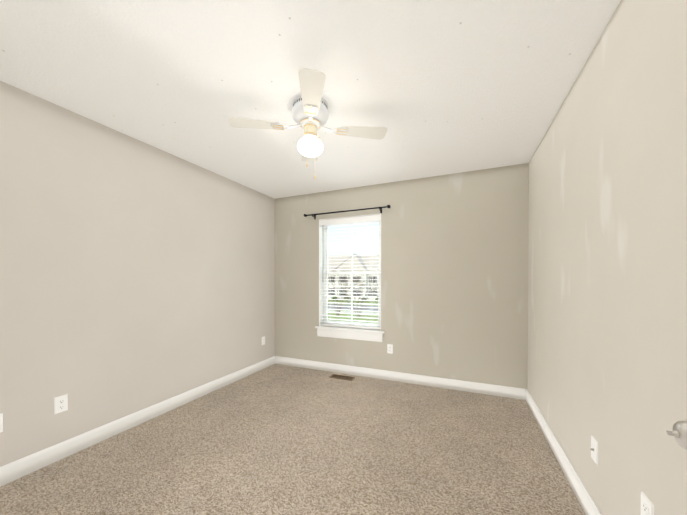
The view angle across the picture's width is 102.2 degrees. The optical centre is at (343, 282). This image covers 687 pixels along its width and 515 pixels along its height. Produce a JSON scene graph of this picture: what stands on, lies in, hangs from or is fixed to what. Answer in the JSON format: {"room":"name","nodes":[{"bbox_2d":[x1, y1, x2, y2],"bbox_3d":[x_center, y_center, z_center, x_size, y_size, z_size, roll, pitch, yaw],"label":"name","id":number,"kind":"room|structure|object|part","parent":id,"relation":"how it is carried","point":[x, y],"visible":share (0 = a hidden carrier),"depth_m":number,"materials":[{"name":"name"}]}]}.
{"room":"empty bedroom","nodes":[
{"label":"empty bedroom","id":0,"kind":"room"},
{"bbox_2d":[0,81,274,466],"bbox_3d":[-1.769,-0.003,2.571,0.160,2.440,3.740,0,1,23],"label":"wall","id":1,"kind":"structure","parent":0,"point":[136,275],"depth_m":2.19,"materials":[{"name":"beige paint"}]},
{"bbox_2d":[0,413,2,432],"bbox_3d":[-2.074,0.850,1.646,0.017,0.115,0.071,0,1,23],"label":"outlet","id":2,"kind":"object","parent":1,"relation":"attached to","point":[1,422],"visible":1,"depth_m":1.67,"materials":[{"name":"white plastic"}]},
{"bbox_2d":[54,394,67,413],"bbox_3d":[-1.959,0.845,1.924,0.008,0.115,0.071,0,1,23],"label":"electrical outlet","id":3,"kind":"object","parent":1,"relation":"attached to","point":[60,403],"visible":1,"depth_m":1.92,"materials":[{"name":"white plastic"}]},
{"bbox_2d":[0,356,274,486],"bbox_3d":[-1.688,1.161,2.547,0.016,0.112,3.420,0,1,23],"label":"baseboard","id":4,"kind":"structure","parent":1,"relation":"attached to","point":[19,468],"depth_m":2.18,"materials":[{"name":"white wood"}]},
{"bbox_2d":[0,364,585,514],"bbox_3d":[-0.235,1.283,1.924,3.499,0.120,3.740,0,1,23],"label":"floor","id":5,"kind":"structure","parent":0,"point":[276,439],"depth_m":1.91,"materials":[{"name":"carpet"}]},
{"bbox_2d":[329,374,354,380],"bbox_3d":[-0.016,1.203,3.511,0.310,0.011,0.116,0,1,23],"label":"air vent register","id":6,"kind":"object","parent":5,"relation":"on","point":[343,377],"visible":0.94,"depth_m":3.51,"materials":[{"name":"brown metal"}]},
{"bbox_2d":[0,0,620,198],"bbox_3d":[-0.235,-1.276,1.899,3.499,0.120,3.740,0,1,23],"label":"ceiling","id":7,"kind":"structure","parent":0,"point":[439,87],"depth_m":1.61,"materials":[{"name":"paint"}]},
{"bbox_2d":[228,68,386,178],"bbox_3d":[-0.228,-0.973,1.910,0.825,0.486,0.825,0,1,37],"label":"ceiling fan","id":8,"kind":"object","parent":7,"relation":"hanging from","point":[310,114],"visible":1,"depth_m":1.85,"materials":[{"name":"white plastic"}]},
{"bbox_3d":[-0.228,-0.937,1.910,0.178,0.122,0.178,0,1,23],"label":"fan globe","id":9,"kind":"part","parent":8,"relation":"part of","materials":[{"name":"white glass"}]},
{"bbox_2d":[275,163,528,388],"bbox_3d":[0.472,-0.012,3.556,3.179,2.440,0.160,0,1,23],"label":"wall","id":10,"kind":"structure","parent":0,"point":[454,275],"depth_m":3.22,"materials":[{"name":"beige paint"}]},
{"bbox_2d":[304,205,390,219],"bbox_3d":[0.022,-0.905,3.604,1.206,0.072,0.091,0,1,23],"label":"curtain rod","id":11,"kind":"object","parent":10,"relation":"attached to","point":[380,209],"visible":0.98,"depth_m":3.56,"materials":[{"name":"black metal"}]},
{"bbox_2d":[319,214,379,325],"bbox_3d":[0.088,-0.128,3.690,0.880,1.470,0.106,0,1,23],"label":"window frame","id":12,"kind":"structure","parent":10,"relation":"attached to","point":[320,271],"depth_m":3.84,"materials":[{"name":"white wood"}]},
{"bbox_2d":[315,325,384,333],"bbox_3d":[0.081,0.620,3.682,0.970,0.028,0.139,0,1,23],"label":"window sill","id":13,"kind":"structure","parent":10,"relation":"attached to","point":[351,329],"depth_m":3.64,"materials":[{"name":"white wood"}]},
{"bbox_2d":[317,328,382,341],"bbox_3d":[0.064,0.690,3.642,0.920,0.112,0.017,0,1,23],"label":"trim","id":14,"kind":"structure","parent":10,"relation":"attached to","point":[365,336],"depth_m":3.62,"materials":[{"name":"white wood"}]},
{"bbox_2d":[323,220,380,326],"bbox_3d":[0.118,-0.129,3.759,0.880,1.470,0.054,0,1,23],"label":"window","id":15,"kind":"structure","parent":10,"relation":"in","point":[325,270],"depth_m":3.77,"materials":[{"name":"white plastic"}]},
{"bbox_2d":[320,214,380,329],"bbox_3d":[0.083,-0.130,3.679,0.864,1.450,0.080,0,1,23],"label":"window blinds","id":16,"kind":"object","parent":15,"relation":"attached to","point":[352,220],"visible":0.81,"depth_m":3.66,"materials":[{"name":"white plastic"}]},
{"bbox_2d":[387,344,392,353],"bbox_3d":[0.575,0.824,3.428,0.071,0.115,0.008,0,1,23],"label":"electrical outlet","id":17,"kind":"object","parent":10,"relation":"attached to","point":[390,348],"visible":1,"depth_m":3.43,"materials":[{"name":"white plastic"}]},
{"bbox_2d":[275,356,525,399],"bbox_3d":[0.437,1.153,3.486,3.147,0.112,0.016,0,1,23],"label":"baseboard","id":18,"kind":"structure","parent":10,"relation":"attached to","point":[489,389],"depth_m":3.32,"materials":[{"name":"white wood"}]},
{"bbox_2d":[527,0,686,514],"bbox_3d":[1.299,0.010,1.252,0.160,2.440,3.740,0,1,23],"label":"wall","id":19,"kind":"structure","parent":0,"point":[607,290],"depth_m":1.19,"materials":[{"name":"beige paint"}]},
{"bbox_2d":[526,389,601,514],"bbox_3d":[1.218,1.173,1.298,0.016,0.112,3.420,0,1,23],"label":"baseboard","id":20,"kind":"structure","parent":19,"relation":"attached to","point":[585,500],"depth_m":1.75,"materials":[{"name":"white wood"}]},
{"bbox_2d":[590,436,597,464],"bbox_3d":[1.265,0.848,1.405,0.017,0.115,0.071,0,1,23],"label":"outlet","id":21,"kind":"object","parent":19,"relation":"attached to","point":[594,449],"visible":1,"depth_m":1.39,"materials":[{"name":"white plastic"}]},
{"bbox_2d":[641,492,653,514],"bbox_3d":[1.097,0.837,1.004,0.008,0.115,0.071,0,1,23],"label":"electrical outlet","id":22,"kind":"object","parent":19,"relation":"attached to","point":[647,506],"visible":1,"depth_m":1.00,"materials":[{"name":"white plastic"}]},
{"bbox_2d":[666,421,686,449],"bbox_3d":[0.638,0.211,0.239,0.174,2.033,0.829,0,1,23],"label":"door handle","id":23,"kind":"object","parent":19,"relation":"in","point":[678,432],"depth_m":0.58,"materials":[{"name":"silver metal"}]},
{"label":"outside","id":24,"kind":"structure","parent":0,"visible":0},
{"bbox_2d":[328,300,377,323],"bbox_3d":[34.164,3.333,129.789,280.000,0.350,254.640,0,1,23],"label":"lawn","id":25,"kind":"structure","parent":24,"point":[355,307],"depth_m":39.59,"materials":[{"name":"green"}]},
{"bbox_2d":[328,267,377,316],"bbox_3d":[-0.551,0.742,44.808,11.211,6.577,30.100,0,1,-9],"label":"bare trees","id":26,"kind":"object","parent":25,"relation":"on","point":[356,282],"depth_m":33.17,"materials":[{"name":"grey plant"}]},
{"bbox_2d":[328,253,378,299],"bbox_3d":[-11.117,-1.554,73.175,46.300,10.600,13.145,0,1,23],"label":"house","id":27,"kind":"structure","parent":25,"relation":"on","point":[349,257],"depth_m":62.01,"materials":[{"name":"white"}]},
{"bbox_2d":[332,295,377,300],"bbox_3d":[2.368,3.255,57.811,39.980,1.275,1.605,0,1,23],"label":"hedge","id":28,"kind":"object","parent":25,"relation":"on","point":[333,297],"depth_m":57.97,"materials":[{"name":"green plant"}]}
]}

